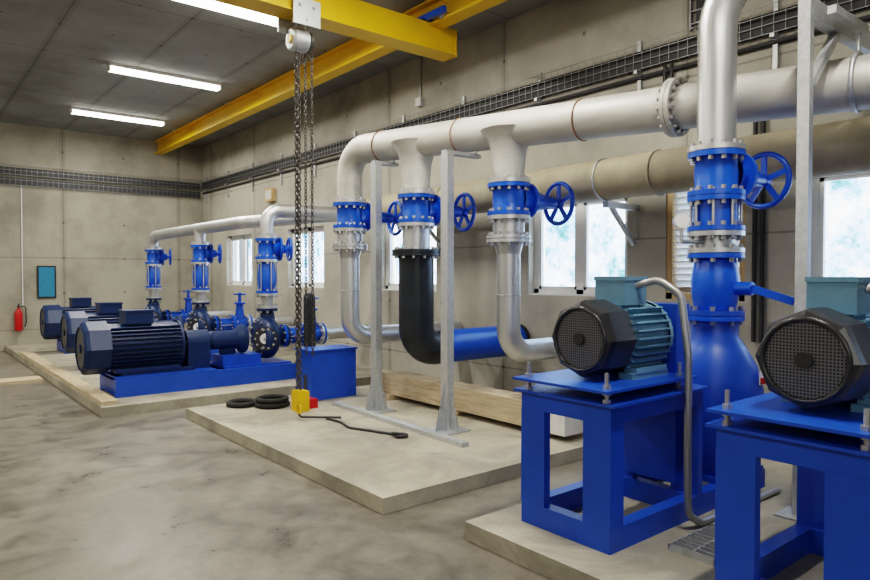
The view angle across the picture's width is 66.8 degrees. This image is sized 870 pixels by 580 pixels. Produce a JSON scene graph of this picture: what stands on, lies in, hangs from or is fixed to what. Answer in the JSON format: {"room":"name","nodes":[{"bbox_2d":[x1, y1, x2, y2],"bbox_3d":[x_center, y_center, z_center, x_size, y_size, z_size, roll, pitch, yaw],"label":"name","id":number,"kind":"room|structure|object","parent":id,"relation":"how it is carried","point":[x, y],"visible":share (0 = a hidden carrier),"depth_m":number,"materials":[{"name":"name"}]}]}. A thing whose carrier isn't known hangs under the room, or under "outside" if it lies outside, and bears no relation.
{"room":"pump room","nodes":[
{"label":"pump room","id":0,"kind":"room"},
{"bbox_2d":[0,122,202,350],"bbox_3d":[-10.546,-1.092,12.863,12.600,4.800,0.300,-1,2,-39],"label":"wall","id":1,"kind":"structure","parent":0,"point":[96,241],"depth_m":14.89,"materials":[{"name":"grey concrete"}]},
{"bbox_2d":[14,303,26,330],"bbox_3d":[-8.824,0.570,14.005,0.208,0.586,0.205,0,1,11],"label":"extinguisher","id":2,"kind":"object","parent":1,"relation":"attached to","point":[18,315],"visible":1,"depth_m":13.94,"materials":[{"name":"red metal"}]},
{"bbox_2d":[37,266,55,297],"bbox_3d":[-8.458,-0.176,14.376,0.360,0.700,0.032,-1,2,-39],"label":"sign frame","id":3,"kind":"object","parent":1,"relation":"attached to","point":[46,275],"visible":1,"depth_m":14.36,"materials":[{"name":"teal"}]},
{"bbox_2d":[0,162,200,304],"bbox_3d":[-10.417,-1.141,12.710,11.813,3.004,0.090,-1,2,-39],"label":"cable tray","id":4,"kind":"object","parent":1,"relation":"attached to","point":[15,171],"visible":1,"depth_m":14.84,"materials":[{"name":"grey metal"}]},
{"bbox_2d":[0,0,554,146],"bbox_3d":[-3.642,-3.425,4.373,12.600,0.250,22.100,-1,2,-39],"label":"ceiling","id":5,"kind":"structure","parent":0,"point":[55,55],"depth_m":9.76,"materials":[{"name":"grey concrete"}]},
{"bbox_2d":[70,106,164,125],"bbox_3d":[-6.286,-3.444,13.131,1.720,0.110,0.160,-1,2,-39],"label":"ceiling light","id":6,"kind":"object","parent":5,"relation":"attached to","point":[73,110],"visible":1,"depth_m":13.04,"materials":[{"name":"white plastic"}]},
{"bbox_2d":[107,62,221,90],"bbox_3d":[-4.273,-3.384,10.514,1.720,0.110,0.160,-1,2,-39],"label":"ceiling light","id":7,"kind":"object","parent":5,"relation":"attached to","point":[118,68],"visible":1,"depth_m":10.43,"materials":[{"name":"white plastic"}]},
{"bbox_2d":[174,0,305,29],"bbox_3d":[-2.337,-3.324,7.835,1.720,0.110,0.160,-1,2,-39],"label":"ceiling light","id":8,"kind":"object","parent":5,"relation":"attached to","point":[213,5],"visible":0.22,"depth_m":7.77,"materials":[{"name":"white plastic"}]},
{"bbox_2d":[154,0,506,154],"bbox_3d":[0.173,-3.216,7.501,0.240,0.309,21.460,-1,2,-39],"label":"crane","id":9,"kind":"object","parent":5,"relation":"attached to","point":[354,53],"visible":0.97,"depth_m":10.00,"materials":[{"name":"yellow metal"}]},
{"bbox_2d":[0,351,582,579],"bbox_3d":[-3.642,1.599,4.487,12.600,0.200,22.100,-1,2,-39],"label":"floor","id":10,"kind":"structure","parent":0,"point":[85,495],"depth_m":4.47,"materials":[{"name":"grey concrete"}]},
{"bbox_2d":[0,376,42,385],"bbox_3d":[-6.368,1.357,9.747,0.950,0.045,0.400,-1,2,-39],"label":"plank","id":11,"kind":"object","parent":10,"relation":"on","point":[30,379],"visible":1,"depth_m":9.81,"materials":[{"name":"beige wood"}]},
{"bbox_2d":[5,343,389,417],"bbox_3d":[-4.768,1.273,11.999,4.220,0.110,8.440,-1,2,-39],"label":"slab","id":12,"kind":"object","parent":10,"relation":"on","point":[48,351],"visible":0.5,"depth_m":8.69,"materials":[{"name":"grey concrete"}]},
{"bbox_2d":[19,351,117,405],"bbox_3d":[-5.758,1.240,10.050,0.180,0.045,6.400,-1,2,-39],"label":"plank","id":13,"kind":"object","parent":12,"relation":"on","point":[98,396],"visible":1,"depth_m":9.04,"materials":[{"name":"beige wood"}]},
{"bbox_2d":[40,246,235,353],"bbox_3d":[-6.008,0.135,13.762,3.814,2.086,0.820,-1,2,-39],"label":"pump","id":14,"kind":"object","parent":12,"relation":"on","point":[50,315],"visible":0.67,"depth_m":13.70,"materials":[{"name":"blue metal"}]},
{"bbox_2d":[60,241,293,354],"bbox_3d":[-4.313,0.184,11.597,3.934,2.086,0.820,-1,2,-39],"label":"pump","id":15,"kind":"object","parent":12,"relation":"on","point":[199,318],"visible":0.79,"depth_m":11.58,"materials":[{"name":"blue metal"}]},
{"bbox_2d":[75,233,370,397],"bbox_3d":[-2.663,0.235,9.345,4.234,2.086,0.995,-1,2,-39],"label":"pump","id":16,"kind":"object","parent":12,"relation":"on","point":[139,355],"visible":0.9,"depth_m":8.76,"materials":[{"name":"blue metal"}]},
{"bbox_2d":[186,385,582,514],"bbox_3d":[-0.211,1.387,7.001,3.500,0.110,3.850,-1,2,-39],"label":"slab","id":17,"kind":"object","parent":10,"relation":"on","point":[383,473],"visible":0.5,"depth_m":5.67,"materials":[{"name":"beige concrete"}]},
{"bbox_2d":[226,389,317,411],"bbox_3d":[-1.850,1.211,7.478,1.062,0.220,0.438,0,1,15],"label":"coils","id":18,"kind":"object","parent":17,"relation":"on","point":[267,401],"visible":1,"depth_m":7.37,"materials":[{"name":"grey rubber"}]},
{"bbox_2d":[294,344,357,399],"bbox_3d":[-1.338,1.006,8.117,0.660,0.600,0.420,-1,2,-39],"label":"storage bin","id":19,"kind":"object","parent":17,"relation":"on","point":[330,373],"visible":0.81,"depth_m":7.95,"materials":[{"name":"blue metal"}]},
{"bbox_2d":[325,418,407,437],"bbox_3d":[-0.715,1.316,6.381,1.165,0.055,0.154,1,2,40],"label":"hook","id":20,"kind":"object","parent":17,"relation":"on","point":[396,434],"visible":1,"depth_m":6.23,"materials":[{"name":"grey metal"}]},
{"bbox_2d":[362,160,398,413],"bbox_3d":[-0.599,-0.058,7.264,0.435,2.766,0.320,-1,2,-39],"label":"support post","id":21,"kind":"object","parent":17,"relation":"on","point":[376,401],"visible":0.95,"depth_m":7.20,"materials":[{"name":"grey metal"}]},
{"bbox_2d":[332,401,468,447],"bbox_3d":[-0.445,1.320,6.646,0.080,0.040,2.342,-1,2,-37],"label":"bar","id":22,"kind":"object","parent":17,"relation":"on","point":[454,441],"visible":1,"depth_m":6.40,"materials":[{"name":"grey metal"}]},
{"bbox_2d":[426,149,480,434],"bbox_3d":[0.210,-0.008,6.376,0.561,2.706,0.320,-1,2,-39],"label":"support post","id":23,"kind":"object","parent":17,"relation":"on","point":[447,422],"visible":0.97,"depth_m":6.27,"materials":[{"name":"grey metal"}]},
{"bbox_2d":[382,370,582,436],"bbox_3d":[0.335,1.177,7.071,0.400,0.305,2.925,-1,2,-39],"label":"timber","id":24,"kind":"object","parent":17,"relation":"on","point":[497,404],"visible":0.59,"depth_m":6.84,"materials":[{"name":"beige wood"}]},
{"bbox_2d":[465,458,823,579],"bbox_3d":[2.919,1.471,3.296,3.350,0.110,4.550,-1,2,-39],"label":"slab","id":25,"kind":"object","parent":10,"relation":"on","point":[502,532],"visible":0.4,"depth_m":3.62,"materials":[{"name":"beige concrete"}]},
{"bbox_2d":[513,0,794,554],"bbox_3d":[2.372,-0.422,3.276,2.112,3.675,3.480,-1,2,-39],"label":"pump","id":26,"kind":"object","parent":25,"relation":"on","point":[641,387],"visible":0.91,"depth_m":4.08,"materials":[{"name":"blue metal"}]},
{"bbox_2d":[668,522,714,565],"bbox_3d":[1.541,1.388,3.633,0.506,0.040,0.260,-1,2,-39],"label":"floor grate","id":27,"kind":"object","parent":25,"relation":"on","point":[699,545],"depth_m":3.56,"materials":[{"name":"grey metal"}]},
{"bbox_2d":[705,277,869,579],"bbox_3d":[2.356,-0.295,3.298,2.112,3.420,0.991,-1,2,-39],"label":"pump","id":28,"kind":"object","parent":25,"relation":"on","point":[814,362],"visible":1,"depth_m":2.91,"materials":[{"name":"blue metal"}]},
{"bbox_2d":[773,0,869,521],"bbox_3d":[2.878,-0.198,4.520,1.805,3.170,0.265,-1,2,-39],"label":"support frame","id":29,"kind":"object","parent":25,"relation":"on","point":[841,26],"visible":0.67,"depth_m":4.02,"materials":[{"name":"grey metal"}]},
{"bbox_2d":[203,0,869,393],"bbox_3d":[1.117,-0.989,8.325,0.300,4.800,21.500,-1,2,-39],"label":"wall","id":30,"kind":"structure","parent":0,"point":[557,34],"depth_m":8.61,"materials":[{"name":"grey concrete"}]},
{"bbox_2d":[227,234,251,285],"bbox_3d":[-4.352,-0.668,14.905,0.160,1.140,1.400,-1,2,-39],"label":"window","id":31,"kind":"structure","parent":30,"relation":"in","point":[244,238],"depth_m":14.95,"materials":[{"name":"white"}]},
{"bbox_2d":[288,226,323,287],"bbox_3d":[-2.389,-0.614,12.507,0.160,1.140,1.400,-1,2,-39],"label":"window","id":32,"kind":"structure","parent":30,"relation":"in","point":[320,228],"depth_m":12.54,"materials":[{"name":"white"}]},
{"bbox_2d":[382,223,435,291],"bbox_3d":[-0.362,-0.558,10.032,0.160,1.140,1.400,-1,2,-39],"label":"window","id":33,"kind":"structure","parent":30,"relation":"in","point":[389,285],"depth_m":10.53,"materials":[{"name":"white"}]},
{"bbox_2d":[148,116,869,247],"bbox_3d":[0.390,-0.909,7.804,1.694,0.853,17.608,-1,2,-45],"label":"pipework","id":34,"kind":"object","parent":30,"relation":"attached to","point":[840,148],"visible":0.7,"depth_m":6.16,"materials":[{"name":"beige metal"}]},
{"bbox_2d":[201,0,869,342],"bbox_3d":[0.959,-1.481,8.184,0.100,3.790,21.306,-1,2,-39],"label":"cable tray","id":35,"kind":"object","parent":30,"relation":"attached to","point":[771,24],"visible":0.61,"depth_m":6.91,"materials":[{"name":"grey metal"}]},
{"bbox_2d":[529,198,627,296],"bbox_3d":[1.652,-0.502,7.571,0.160,1.140,1.400,-1,2,-39],"label":"window","id":36,"kind":"structure","parent":30,"relation":"in","point":[581,288],"depth_m":7.61,"materials":[{"name":"white"}]},
{"bbox_2d":[332,54,869,363],"bbox_3d":[2.606,-0.429,4.709,1.930,2.644,10.040,-1,2,-39],"label":"pipework","id":37,"kind":"object","parent":30,"relation":"attached to","point":[670,109],"visible":0.96,"depth_m":6.25,"materials":[{"name":"silver metal"}]},
{"bbox_2d":[666,192,745,300],"bbox_3d":[2.633,-0.475,6.371,0.117,1.140,0.800,-1,2,-39],"label":"air vent","id":38,"kind":"object","parent":30,"relation":"in","point":[677,261],"visible":0.33,"depth_m":6.60,"materials":[{"name":"white metal"}]},
{"bbox_2d":[811,173,869,276],"bbox_3d":[3.654,-0.446,5.127,0.160,1.140,1.400,-1,2,-39],"label":"window","id":39,"kind":"structure","parent":30,"relation":"in","point":[818,184],"depth_m":5.63,"materials":[{"name":"white"}]},
{"label":"outside","id":40,"kind":"structure","parent":0,"visible":0},
{"bbox_2d":[249,177,869,286],"bbox_3d":[2.936,-0.623,9.822,0.001,8.000,27.500,-1,2,-39],"label":"window","id":41,"kind":"structure","parent":40,"point":[847,229],"depth_m":10.08,"materials":[{"name":"white"}]},
{"bbox_3d":[-7.511,-3.068,1.213,0.200,0.300,21.460,-1,2,-39],"label":"crane","id":42,"kind":"object","parent":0,"visible":0},
{"bbox_2d":[214,0,464,61],"bbox_3d":[-3.884,-2.742,4.669,10.580,0.730,0.900,-1,2,-39],"label":"crane","id":43,"kind":"object","parent":42,"relation":"hanging from","point":[357,19],"visible":0.94,"depth_m":7.07,"materials":[{"name":"yellow metal"}]},
{"bbox_2d":[293,47,340,418],"bbox_3d":[-1.215,-0.606,6.801,0.499,3.847,0.209,0,1,-3],"label":"chain","id":44,"kind":"object","parent":43,"relation":"hanging from","point":[298,394],"visible":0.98,"depth_m":6.76,"materials":[{"name":"grey metal"}]}
]}

